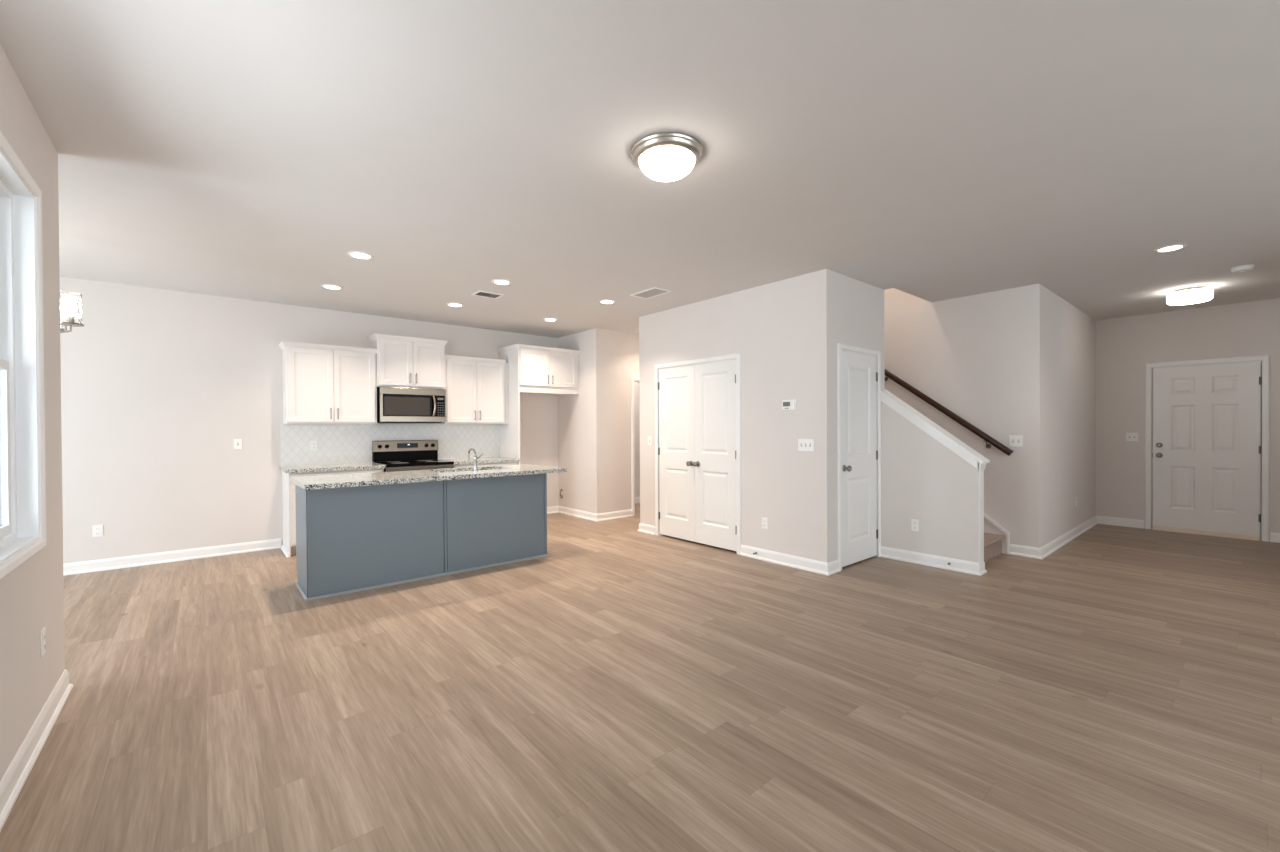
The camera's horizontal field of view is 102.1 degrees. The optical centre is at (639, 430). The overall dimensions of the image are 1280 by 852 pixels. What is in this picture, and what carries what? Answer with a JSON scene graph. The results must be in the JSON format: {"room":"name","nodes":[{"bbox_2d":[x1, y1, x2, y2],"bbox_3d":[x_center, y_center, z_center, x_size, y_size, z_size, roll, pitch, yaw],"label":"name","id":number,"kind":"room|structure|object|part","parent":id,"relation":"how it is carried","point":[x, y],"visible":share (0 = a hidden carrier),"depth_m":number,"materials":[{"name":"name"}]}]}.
{"room":"empty living room","nodes":[
{"label":"empty living room","id":0,"kind":"room"},
{"bbox_2d":[0,44,64,780],"bbox_3d":[-0.709,-0.034,-0.124,0.140,2.740,7.125,-1,1,-40],"label":"wall","id":1,"kind":"structure","parent":0,"point":[32,594],"depth_m":2.26,"materials":[{"name":"beige paint"}]},
{"bbox_2d":[0,131,46,579],"bbox_3d":[-2.002,-0.272,1.427,0.149,1.579,2.141,-1,1,-40],"label":"window","id":2,"kind":"structure","parent":1,"relation":"in","point":[22,392],"depth_m":2.20,"materials":[{"name":"white plastic"}]},
{"bbox_3d":[-2.359,0.069,1.817,0.004,0.640,0.830,-1,1,-40],"label":"pane","id":3,"kind":"part","parent":2,"relation":"part of","materials":[{"name":"clear glass"}]},
{"bbox_3d":[-2.359,0.069,1.817,0.026,0.720,0.910,-1,1,-40],"label":"sash","id":4,"kind":"part","parent":2,"relation":"part of","materials":[{"name":"white plastic"}]},
{"bbox_3d":[-2.371,-0.272,1.806,0.075,1.459,0.966,-1,1,-40],"label":"frame","id":5,"kind":"part","parent":2,"relation":"part of","materials":[{"name":"white plastic"}]},
{"bbox_2d":[0,669,72,830],"bbox_3d":[-1.735,1.295,-0.970,2.875,0.106,7.151,-1,1,-40],"label":"baseboard","id":6,"kind":"structure","parent":1,"relation":"attached to","point":[17,773],"depth_m":2.07,"materials":[{"name":"white wood"}]},
{"bbox_2d":[40,627,45,656],"bbox_3d":[-2.640,0.933,2.292,0.009,0.114,0.070,-1,1,-40],"label":"wall outlet","id":7,"kind":"object","parent":1,"relation":"attached to","point":[43,631],"visible":1,"depth_m":2.28,"materials":[{"name":"white plastic"}]},
{"bbox_2d":[59,276,558,563],"bbox_3d":[-4.270,-0.057,5.713,7.930,2.740,0.140,-1,1,-40],"label":"wall","id":8,"kind":"structure","parent":0,"point":[158,386],"depth_m":5.29,"materials":[{"name":"beige paint"}]},
{"bbox_2d":[92,525,102,536],"bbox_3d":[-5.126,0.946,4.895,0.070,0.114,0.009,-1,1,-40],"label":"wall outlet","id":9,"kind":"object","parent":8,"relation":"attached to","point":[97,529],"visible":1,"depth_m":4.89,"materials":[{"name":"white plastic"}]},
{"bbox_2d":[63,538,280,575],"bbox_3d":[-5.580,1.276,4.502,4.062,0.106,0.026,-1,1,-40],"label":"baseboard","id":10,"kind":"structure","parent":8,"relation":"attached to","point":[212,551],"depth_m":5.20,"materials":[{"name":"white wood"}]},
{"bbox_2d":[234,439,241,448],"bbox_3d":[-4.322,0.139,5.566,0.070,0.114,0.018,-1,1,-40],"label":"wall switch","id":11,"kind":"object","parent":8,"relation":"attached to","point":[237,442],"visible":1,"depth_m":5.57,"materials":[{"name":"white plastic"}]},
{"bbox_2d":[279,341,378,423],"bbox_3d":[-3.564,-0.527,5.980,0.964,0.893,0.358,-1,1,-40],"label":"upper cabinet","id":12,"kind":"object","parent":8,"relation":"attached to","point":[322,383],"visible":1,"depth_m":5.83,"materials":[{"name":"white paint"}]},
{"bbox_3d":[-3.641,-0.507,5.738,0.426,0.813,0.020,-1,1,-40],"label":"cabinet door","id":13,"kind":"part","parent":12,"relation":"part of","materials":[{"name":"white paint"}]},
{"bbox_3d":[-3.574,-0.945,5.986,0.964,0.058,0.336,-1,1,-40],"label":"crown moulding","id":14,"kind":"part","parent":12,"relation":"part of","materials":[{"name":"white paint"}]},
{"bbox_3d":[-3.312,-0.511,6.015,0.426,0.813,0.020,-1,1,-40],"label":"cabinet door","id":15,"kind":"part","parent":12,"relation":"part of","materials":[{"name":"white paint"}]},
{"bbox_2d":[281,424,499,465],"bbox_3d":[-3.035,0.149,6.658,2.616,0.474,0.010,-1,1,-40],"label":"backsplash","id":16,"kind":"structure","parent":8,"relation":"attached to","point":[336,443],"depth_m":6.37,"materials":[{"name":"white tile"}]},
{"bbox_2d":[310,441,317,449],"bbox_3d":[-3.786,0.168,6.012,0.070,0.114,0.009,-1,1,-40],"label":"wall outlet","id":17,"kind":"object","parent":16,"relation":"attached to","point":[313,444],"visible":1,"depth_m":6.01,"materials":[{"name":"white plastic"}]},
{"bbox_2d":[367,333,447,389],"bbox_3d":[-2.908,-0.848,6.521,0.867,0.626,0.378,-1,1,-40],"label":"upper cabinet","id":18,"kind":"object","parent":8,"relation":"attached to","point":[402,361],"visible":0.96,"depth_m":6.38,"materials":[{"name":"white paint"}]},
{"bbox_3d":[-2.959,-0.828,6.287,0.378,0.546,0.020,-1,1,-40],"label":"cabinet door","id":19,"kind":"part","parent":18,"relation":"part of","materials":[{"name":"white paint"}]},
{"bbox_3d":[-2.916,-1.132,6.528,0.867,0.058,0.356,-1,1,-40],"label":"crown moulding","id":20,"kind":"part","parent":18,"relation":"part of","materials":[{"name":"white paint"}]},
{"bbox_2d":[377,387,445,422],"bbox_3d":[-2.885,-0.314,6.502,0.775,0.425,0.438,-1,1,-40],"label":"microwave","id":21,"kind":"object","parent":18,"relation":"attached to","point":[394,405],"visible":0.99,"depth_m":6.35,"materials":[{"name":"silver metal"}]},
{"bbox_3d":[-2.846,-0.312,6.343,0.570,0.267,0.023,-1,1,-40],"label":"door","id":22,"kind":"part","parent":21,"relation":"part of","materials":[{"name":"black glass"}]},
{"bbox_3d":[-2.587,-0.316,6.506,0.063,0.276,0.028,0,0,32],"label":"handle","id":23,"kind":"part","parent":21,"relation":"part of","materials":[{"name":"silver metal"}]},
{"bbox_3d":[-2.566,-0.316,6.579,0.159,0.267,0.023,-1,1,-40],"label":"keypad panel","id":24,"kind":"part","parent":21,"relation":"part of","materials":[{"name":"black glass"}]},
{"bbox_3d":[-2.668,-0.831,6.533,0.378,0.546,0.020,-1,1,-40],"label":"cabinet door","id":25,"kind":"part","parent":18,"relation":"part of","materials":[{"name":"white paint"}]},
{"bbox_2d":[437,355,505,423],"bbox_3d":[-2.296,-0.541,7.051,0.870,0.893,0.358,-1,1,-40],"label":"upper cabinet","id":26,"kind":"object","parent":8,"relation":"attached to","point":[474,386],"visible":0.94,"depth_m":6.93,"materials":[{"name":"white paint"}]},
{"bbox_3d":[-2.349,-0.522,6.829,0.395,0.813,0.020,-1,1,-40],"label":"cabinet door","id":27,"kind":"part","parent":26,"relation":"part of","materials":[{"name":"white paint"}]},
{"bbox_3d":[-2.306,-0.959,7.057,0.870,0.058,0.336,-1,1,-40],"label":"crown moulding","id":28,"kind":"part","parent":26,"relation":"part of","materials":[{"name":"white paint"}]},
{"bbox_3d":[-2.044,-0.525,7.087,0.395,0.813,0.020,-1,1,-40],"label":"cabinet door","id":29,"kind":"part","parent":26,"relation":"part of","materials":[{"name":"white paint"}]},
{"bbox_2d":[591,328,638,513],"bbox_3d":[0.146,-0.097,8.073,2.102,2.740,0.120,-1,1,-40],"label":"wall","id":30,"kind":"structure","parent":0,"point":[614,354],"depth_m":7.52,"materials":[{"name":"beige paint"}]},
{"bbox_2d":[631,377,638,515],"bbox_3d":[0.177,0.228,8.089,0.891,2.088,0.138,-1,1,-40],"label":"door frame","id":31,"kind":"structure","parent":30,"relation":"in","point":[633,379],"depth_m":7.77,"materials":[{"name":"white wood"}]},
{"bbox_2d":[634,382,639,496],"bbox_3d":[0.027,-0.101,8.710,2.502,2.740,1.006,-1,1,-40],"label":"wall","id":32,"kind":"structure","parent":0,"point":[636,385],"depth_m":9.12,"materials":[{"name":"beige paint"}]},
{"bbox_2d":[635,497,639,502],"bbox_3d":[-0.238,1.216,8.948,2.382,0.106,0.026,-1,1,-40],"label":"baseboard","id":33,"kind":"structure","parent":32,"relation":"attached to","point":[637,499],"depth_m":9.11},
{"bbox_2d":[0,0,1279,337],"bbox_3d":[0.697,-1.589,3.726,13.100,0.300,11.600,-1,1,-40],"label":"ceiling","id":34,"kind":"structure","parent":0,"point":[929,150],"depth_m":2.61,"materials":[{"name":"paint"}]},
{"bbox_2d":[60,292,83,332],"bbox_3d":[-4.261,-1.016,3.451,0.779,0.790,0.747,-1,1,-40],"label":"chandelier","id":35,"kind":"object","parent":34,"relation":"hanging from","point":[70,308],"visible":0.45,"depth_m":3.60,"materials":[{"name":"white glass"}]},
{"bbox_3d":[-4.306,-0.857,3.816,0.112,0.213,0.112,-1,1,-40],"label":"lamp shade","id":36,"kind":"part","parent":35,"relation":"part of","materials":[{"name":"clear glass"}]},
{"bbox_3d":[-4.112,-0.703,3.546,0.328,0.064,0.012,0,0,-22],"label":"arm","id":37,"kind":"part","parent":35,"relation":"part of","materials":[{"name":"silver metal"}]},
{"bbox_3d":[-3.966,-0.847,3.605,0.060,0.098,0.060,-1,1,-40],"label":"bulb","id":38,"kind":"part","parent":35,"relation":"part of","materials":[{"name":"white glass"}]},
{"bbox_2d":[321,284,342,289],"bbox_3d":[-3.050,-1.425,5.130,0.188,0.008,0.188,-1,1,-40],"label":"recessed light","id":39,"kind":"object","parent":34,"relation":"in","point":[328,286],"visible":1,"depth_m":5.11,"materials":[{"name":"white"}]},
{"bbox_2d":[348,251,373,258],"bbox_3d":[-2.266,-1.423,4.202,0.188,0.008,0.188,-1,1,-40],"label":"recessed light","id":40,"kind":"object","parent":34,"relation":"in","point":[356,254],"visible":1,"depth_m":4.19,"materials":[{"name":"white"}]},
{"bbox_2d":[447,303,463,306],"bbox_3d":[-2.105,-1.436,5.902,0.188,0.008,0.188,-1,1,-40],"label":"recessed light","id":41,"kind":"object","parent":34,"relation":"in","point":[448,304],"visible":1,"depth_m":5.88,"materials":[{"name":"white"}]},
{"bbox_2d":[471,291,503,298],"bbox_3d":[-1.604,-1.435,5.461,0.280,0.008,0.200,-1,1,-40],"label":"ceiling vent","id":42,"kind":"object","parent":34,"relation":"in","point":[478,293],"visible":1,"depth_m":5.45,"materials":[{"name":"white metal"}]},
{"bbox_2d":[492,279,511,284],"bbox_3d":[-1.334,-1.433,4.989,0.188,0.008,0.188,-1,1,-40],"label":"recessed light","id":43,"kind":"object","parent":34,"relation":"in","point":[495,281],"visible":1,"depth_m":4.99,"materials":[{"name":"white"}]},
{"bbox_2d":[543,318,557,320],"bbox_3d":[-1.165,-1.447,6.735,0.188,0.008,0.188,-1,1,-40],"label":"recessed light","id":44,"kind":"object","parent":34,"relation":"in","point":[545,319],"visible":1,"depth_m":6.71,"materials":[{"name":"white"}]},
{"bbox_2d":[599,299,614,303],"bbox_3d":[-0.368,-1.444,5.791,0.188,0.008,0.188,-1,1,-40],"label":"recessed light","id":45,"kind":"object","parent":34,"relation":"in","point":[606,301],"visible":1,"depth_m":5.77,"materials":[{"name":"white"}]},
{"bbox_2d":[630,287,671,298],"bbox_3d":[0.110,-1.444,5.430,0.240,0.008,0.400,-1,1,-40],"label":"ceiling vent","id":46,"kind":"object","parent":34,"relation":"in","point":[652,292],"visible":1,"depth_m":5.43,"materials":[{"name":"white metal"}]},
{"bbox_2d":[631,132,702,181],"bbox_3d":[0.138,-1.365,2.652,0.368,0.125,0.368,-1,1,-40],"label":"dome light","id":47,"kind":"object","parent":34,"relation":"attached to","point":[664,156],"visible":1,"depth_m":2.55,"materials":[{"name":"white glass"}]},
{"bbox_2d":[1154,244,1186,251],"bbox_3d":[4.231,-1.457,4.132,0.188,0.008,0.188,-1,1,-40],"label":"recessed light","id":48,"kind":"object","parent":34,"relation":"in","point":[1168,248],"visible":1,"depth_m":4.12,"materials":[{"name":"white"}]},
{"bbox_2d":[1166,286,1213,304],"bbox_3d":[5.720,-1.407,5.390,0.344,0.142,0.344,-1,1,-40],"label":"drum light","id":49,"kind":"object","parent":34,"relation":"attached to","point":[1194,294],"visible":1,"depth_m":5.30,"materials":[{"name":"white glass"}]},
{"bbox_3d":[5.720,-1.463,5.390,0.260,0.030,0.260,-1,1,-40],"label":"ceiling plate","id":50,"kind":"part","parent":49,"relation":"part of","materials":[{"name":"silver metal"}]},
{"bbox_2d":[1230,264,1253,272],"bbox_3d":[5.398,-1.449,4.640,0.140,0.043,0.140,-1,1,-40],"label":"smoke detector","id":51,"kind":"object","parent":34,"relation":"attached to","point":[1243,268],"visible":1,"depth_m":4.61,"materials":[{"name":"white plastic"}]},
{"bbox_2d":[0,503,1279,851],"bbox_3d":[0.713,1.351,3.747,13.100,0.100,11.600,-1,1,-40],"label":"floor","id":52,"kind":"structure","parent":0,"point":[620,688],"depth_m":2.49,"materials":[{"name":"brown wood"}]},
{"bbox_2d":[281,468,383,557],"bbox_3d":[-3.481,0.870,5.871,0.938,0.876,0.638,-1,1,-40],"label":"base cabinet","id":53,"kind":"object","parent":52,"relation":"on","point":[288,547],"visible":0.15,"depth_m":5.48,"materials":[{"name":"white paint"}]},
{"bbox_3d":[-3.845,1.300,5.600,0.026,0.023,0.585,-1,1,-40],"label":"shoe moulding","id":54,"kind":"part","parent":53,"relation":"part of","materials":[{"name":"white wood"}]},
{"bbox_3d":[-3.833,0.874,5.610,0.012,0.876,0.584,-1,1,-40],"label":"panel","id":55,"kind":"part","parent":53,"relation":"part of","materials":[{"name":"white paint"}]},
{"bbox_3d":[-3.452,0.910,5.535,0.424,0.550,0.020,-1,1,-40],"label":"cabinet door","id":56,"kind":"part","parent":53,"relation":"part of","materials":[{"name":"white paint"}]},
{"bbox_2d":[280,462,384,472],"bbox_3d":[-3.481,0.412,5.873,0.943,0.038,0.614,-1,1,-40],"label":"countertop","id":57,"kind":"structure","parent":53,"relation":"on","point":[349,466],"depth_m":5.74,"materials":[{"name":"stone"}]},
{"bbox_3d":[-3.290,0.533,5.670,0.852,0.160,0.020,-1,1,-40],"label":"drawer","id":58,"kind":"part","parent":53,"relation":"part of","materials":[{"name":"white paint"}]},
{"bbox_2d":[372,440,453,471],"bbox_3d":[-2.792,0.694,6.400,0.782,1.152,0.696,-1,1,-40],"label":"range","id":59,"kind":"object","parent":52,"relation":"on","point":[399,454],"visible":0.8,"depth_m":6.48,"materials":[{"name":"black metal"}]},
{"bbox_3d":[-2.992,0.186,6.630,0.782,0.137,0.085,-1,1,-40],"label":"control panel","id":60,"kind":"part","parent":59,"relation":"part of","materials":[{"name":"silver metal"}]},
{"bbox_2d":[374,459,453,466],"bbox_3d":[-2.792,0.396,6.395,0.778,0.032,0.583,-1,1,-40],"label":"cooktop","id":61,"kind":"object","parent":59,"relation":"in","point":[392,462],"depth_m":6.31,"materials":[{"name":"black glass"}]},
{"bbox_3d":[-2.626,0.465,6.199,0.770,0.102,0.049,-1,1,-40],"label":"rail","id":62,"kind":"part","parent":59,"relation":"part of","materials":[{"name":"silver metal"}]},
{"bbox_2d":[295,473,548,600],"bbox_3d":[-1.978,0.869,4.938,2.144,0.876,0.658,-1,1,-40],"label":"kitchen island","id":63,"kind":"object","parent":52,"relation":"on","point":[358,538],"visible":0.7,"depth_m":4.53,"materials":[{"name":"blue paint"}]},
{"bbox_3d":[-2.782,0.878,4.270,0.020,0.876,0.640,-1,1,-40],"label":"panel","id":64,"kind":"part","parent":63,"relation":"part of","materials":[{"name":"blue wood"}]},
{"bbox_3d":[-2.589,0.878,4.041,0.025,0.876,0.048,-1,1,-40],"label":"corner trim","id":65,"kind":"part","parent":63,"relation":"part of","materials":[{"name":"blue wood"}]},
{"bbox_3d":[-2.181,0.874,4.374,1.030,0.876,0.012,-1,1,-40],"label":"panel","id":66,"kind":"part","parent":63,"relation":"part of","materials":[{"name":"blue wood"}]},
{"bbox_3d":[-1.951,1.297,4.912,2.144,0.020,0.582,-1,1,-40],"label":"shoe moulding","id":67,"kind":"part","parent":63,"relation":"part of","materials":[{"name":"grey paint"}]},
{"bbox_2d":[290,464,566,489],"bbox_3d":[-1.900,0.411,4.921,2.284,0.038,0.840,-1,1,-40],"label":"island countertop","id":68,"kind":"structure","parent":63,"relation":"on","point":[394,477],"depth_m":4.62,"materials":[{"name":"stone"}]},
{"bbox_2d":[467,448,482,470],"bbox_3d":[-1.641,0.280,5.141,0.105,0.218,0.216,-1,1,-40],"label":"faucet","id":69,"kind":"object","parent":68,"relation":"on","point":[468,456],"visible":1,"depth_m":5.06,"materials":[{"name":"silver metal"}]},
{"bbox_3d":[-1.667,0.231,5.131,0.022,0.120,0.197,-1,1,-40],"label":"spout","id":70,"kind":"part","parent":69,"relation":"part of","materials":[{"name":"silver metal"}]},
{"bbox_3d":[-1.378,0.865,5.051,1.005,0.876,0.012,-1,1,-40],"label":"panel","id":71,"kind":"part","parent":63,"relation":"part of","materials":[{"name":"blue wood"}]},
{"bbox_3d":[-0.979,0.860,5.375,0.025,0.876,0.009,-1,1,-40],"label":"corner trim","id":72,"kind":"part","parent":63,"relation":"part of","materials":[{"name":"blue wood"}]},
{"bbox_2d":[453,462,517,467],"bbox_3d":[-2.171,0.855,6.978,0.893,0.876,0.638,-1,1,-40],"label":"base cabinet","id":73,"kind":"object","parent":52,"relation":"on","point":[499,463],"visible":0.02,"depth_m":6.76,"materials":[{"name":"white paint"}]},
{"bbox_2d":[439,457,519,464],"bbox_3d":[-2.177,0.398,6.974,0.901,0.038,0.614,-1,1,-40],"label":"countertop","id":74,"kind":"structure","parent":73,"relation":"on","point":[486,459],"depth_m":6.87,"materials":[{"name":"stone"}]},
{"bbox_2d":[497,344,579,464],"bbox_3d":[-1.470,0.050,7.558,1.031,2.471,0.653,-1,1,-40],"label":"tall cabinet","id":75,"kind":"object","parent":52,"relation":"on","point":[529,369],"visible":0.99,"depth_m":7.25,"materials":[{"name":"white paint"}]},
{"bbox_3d":[-1.835,0.378,7.285,0.020,1.822,0.599,-1,1,-40],"label":"panel","id":76,"kind":"part","parent":75,"relation":"part of","materials":[{"name":"white paint"}]},
{"bbox_3d":[-1.460,-0.877,7.193,0.452,0.496,0.020,-1,1,-40],"label":"cabinet door","id":77,"kind":"part","parent":75,"relation":"part of","materials":[{"name":"white paint"}]},
{"bbox_3d":[-1.478,-1.157,7.562,1.015,0.058,0.631,-1,1,-40],"label":"crown moulding","id":78,"kind":"part","parent":75,"relation":"part of","materials":[{"name":"white paint"}]},
{"bbox_3d":[-1.287,-0.843,7.366,0.983,0.613,0.019,-1,1,-40],"label":"frame","id":79,"kind":"part","parent":75,"relation":"part of","materials":[{"name":"white paint"}]},
{"bbox_3d":[-1.111,-0.881,7.487,0.452,0.496,0.020,-1,1,-40],"label":"cabinet door","id":80,"kind":"part","parent":75,"relation":"part of","materials":[{"name":"white paint"}]},
{"bbox_2d":[984,533,1004,561],"bbox_3d":[2.183,-0.152,6.520,0.950,2.850,3.835,-1,1,-40],"label":"staircase","id":81,"kind":"structure","parent":52,"relation":"on","point":[992,542],"depth_m":5.22,"materials":[{"name":"brown carpet"}]},
{"bbox_2d":[558,269,833,562],"bbox_3d":[0.578,-0.090,6.715,1.010,2.740,4.586,-1,1,-40],"label":"wall","id":82,"kind":"structure","parent":0,"point":[782,332],"depth_m":5.15,"materials":[{"name":"beige paint"}]},
{"bbox_2d":[547,506,632,521],"bbox_3d":[-1.045,1.228,7.750,1.860,0.106,0.730,0,0,8],"label":"baseboard","id":83,"kind":"structure","parent":82,"relation":"attached to","point":[553,509],"depth_m":7.64,"materials":[{"name":"white wood"}]},
{"bbox_2d":[637,523,654,534],"bbox_3d":[0.435,1.227,6.822,0.953,0.106,0.327,-1,1,-40],"label":"baseboard","id":84,"kind":"structure","parent":82,"relation":"attached to","point":[645,528],"depth_m":6.52,"materials":[{"name":"white wood"}]},
{"bbox_2d":[648,436,651,445],"bbox_3d":[0.118,0.124,6.471,0.018,0.114,0.070,-1,1,-40],"label":"wall switch","id":85,"kind":"object","parent":82,"relation":"attached to","point":[649,437],"visible":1,"depth_m":6.46,"materials":[{"name":"white plastic"}]},
{"bbox_2d":[655,353,740,554],"bbox_3d":[0.641,0.237,5.909,0.186,2.098,1.326,-1,1,-40],"label":"door","id":86,"kind":"structure","parent":82,"relation":"in","point":[698,472],"depth_m":5.83,"materials":[{"name":"white paint"}]},
{"bbox_3d":[0.564,0.372,5.912,0.069,0.064,0.064,-1,1,-40],"label":"knob","id":87,"kind":"part","parent":86,"relation":"part of","materials":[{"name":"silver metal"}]},
{"bbox_3d":[0.631,0.372,5.832,0.069,0.064,0.064,-1,1,-40],"label":"knob","id":88,"kind":"part","parent":86,"relation":"part of","materials":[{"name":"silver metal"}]},
{"bbox_2d":[762,517,767,528],"bbox_3d":[1.243,0.917,5.157,0.009,0.114,0.070,-1,1,-40],"label":"wall outlet","id":89,"kind":"object","parent":82,"relation":"attached to","point":[764,519],"visible":1,"depth_m":5.15,"materials":[{"name":"white plastic"}]},
{"bbox_2d":[782,399,796,410],"bbox_3d":[1.413,-0.247,4.922,0.032,0.102,0.154,-1,1,-40],"label":"thermostat","id":90,"kind":"object","parent":82,"relation":"attached to","point":[786,404],"visible":1,"depth_m":4.90,"materials":[{"name":"white plastic"}]},
{"bbox_2d":[740,545,840,575],"bbox_3d":[1.438,1.235,5.061,0.213,0.106,0.997,-1,1,-40],"label":"baseboard","id":91,"kind":"structure","parent":82,"relation":"attached to","point":[832,567],"depth_m":4.90,"materials":[{"name":"white wood"}]},
{"bbox_2d":[798,439,813,450],"bbox_3d":[1.533,0.130,4.795,0.018,0.114,0.162,-1,1,-40],"label":"wall switch","id":92,"kind":"object","parent":82,"relation":"attached to","point":[803,444],"visible":1,"depth_m":4.79,"materials":[{"name":"white plastic"}]},
{"bbox_2d":[833,271,884,559],"bbox_3d":[2.112,-0.086,5.087,1.007,2.740,0.120,-1,1,-40],"label":"wall","id":93,"kind":"structure","parent":0,"point":[858,305],"depth_m":4.95,"materials":[{"name":"beige paint"}]},
{"bbox_2d":[837,343,880,570],"bbox_3d":[2.117,0.236,5.050,0.829,2.096,0.186,-1,1,-40],"label":"door","id":94,"kind":"structure","parent":93,"relation":"in","point":[858,374],"depth_m":5.03,"materials":[{"name":"white paint"}]},
{"bbox_3d":[1.931,0.349,4.816,0.064,0.064,0.069,-1,1,-40],"label":"knob","id":95,"kind":"part","parent":94,"relation":"part of","materials":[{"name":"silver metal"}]},
{"bbox_2d":[881,401,978,562],"bbox_3d":[2.777,0.435,4.994,0.120,1.691,0.884,-1,1,-40],"label":"wall","id":96,"kind":"structure","parent":0,"point":[923,480],"depth_m":4.96,"materials":[{"name":"beige paint"}]},
{"bbox_2d":[911,519,918,531],"bbox_3d":[2.671,0.915,5.027,0.009,0.114,0.070,-1,1,-40],"label":"wall outlet","id":97,"kind":"object","parent":96,"relation":"attached to","point":[914,523],"visible":1,"depth_m":5.03,"materials":[{"name":"white plastic"}]},
{"bbox_2d":[880,546,986,575],"bbox_3d":[2.790,1.228,4.989,0.172,0.106,0.910,-1,1,-40],"label":"baseboard","id":98,"kind":"structure","parent":96,"relation":"attached to","point":[975,568],"depth_m":4.89,"materials":[{"name":"white wood"}]},
{"bbox_2d":[879,389,989,469],"bbox_3d":[2.790,-0.042,4.973,0.180,0.779,0.928,-1,1,-40],"label":"trim","id":99,"kind":"structure","parent":96,"relation":"attached to","point":[944,437],"depth_m":4.89,"materials":[{"name":"white wood"}]},
{"bbox_2d":[979,470,983,562],"bbox_3d":[3.072,0.763,4.659,0.108,0.838,0.008,-1,1,-40],"label":"trim","id":100,"kind":"structure","parent":96,"relation":"attached to","point":[981,472],"depth_m":4.65,"materials":[{"name":"white wood"}]},
{"bbox_2d":[884,284,1042,551],"bbox_3d":[2.529,-1.382,6.956,0.120,5.300,4.628,-1,1,-40],"label":"wall","id":101,"kind":"structure","parent":0,"point":[979,357],"depth_m":5.49,"materials":[{"name":"beige paint"}]},
{"bbox_2d":[884,368,1012,455],"bbox_3d":[2.859,-0.844,6.399,0.103,2.188,2.946,-1,1,-40],"label":"handrail","id":102,"kind":"object","parent":101,"relation":"attached to","point":[958,419],"visible":0.54,"depth_m":5.67,"materials":[{"name":"brown wood"}]},
{"bbox_2d":[984,514,1008,553],"bbox_3d":[2.551,-0.300,6.815,0.010,3.139,3.878,-1,1,-40],"label":"trim","id":103,"kind":"structure","parent":101,"relation":"attached to","point":[989,519],"depth_m":5.38,"materials":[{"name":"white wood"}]},
{"bbox_2d":[1009,435,1022,446],"bbox_3d":[3.850,0.102,5.304,0.018,0.114,0.116,-1,1,-40],"label":"wall switch","id":104,"kind":"object","parent":101,"relation":"attached to","point":[1014,440],"visible":1,"depth_m":5.30,"materials":[{"name":"white plastic"}]},
{"bbox_2d":[1043,286,1095,545],"bbox_3d":[5.078,-0.110,6.163,2.730,2.740,0.120,-1,1,-40],"label":"wall","id":105,"kind":"structure","parent":0,"point":[1069,334],"depth_m":5.93,"materials":[{"name":"beige paint"}]},
{"bbox_2d":[1009,515,1143,558],"bbox_3d":[5.141,1.208,5.994,2.928,0.106,0.472,-1,1,-35],"label":"baseboard","id":106,"kind":"structure","parent":105,"relation":"attached to","point":[1044,551],"depth_m":5.93,"materials":[{"name":"white wood"}]},
{"bbox_2d":[1096,298,1279,539],"bbox_3d":[6.946,-0.120,6.175,0.140,2.740,2.512,-1,1,-40],"label":"wall","id":107,"kind":"structure","parent":0,"point":[1124,345],"depth_m":6.63,"materials":[{"name":"beige paint"}]},
{"bbox_2d":[1126,433,1137,440],"bbox_3d":[6.385,0.077,6.720,0.018,0.114,0.116,-1,1,-40],"label":"wall switch","id":108,"kind":"object","parent":107,"relation":"attached to","point":[1129,436],"visible":1,"depth_m":6.72,"materials":[{"name":"white plastic"}]},
{"bbox_2d":[1145,355,1269,541],"bbox_3d":[6.828,0.195,6.269,0.206,2.111,1.015,-1,1,-40],"label":"door","id":109,"kind":"structure","parent":107,"relation":"in","point":[1203,423],"depth_m":6.21,"materials":[{"name":"white paint"}]},
{"bbox_2d":[1270,532,1279,542],"bbox_3d":[7.374,1.200,5.558,0.026,0.106,0.772,-1,1,-40],"label":"baseboard","id":110,"kind":"structure","parent":107,"relation":"attached to","point":[1274,537],"depth_m":5.83,"materials":[{"name":"white wood"}]}
]}

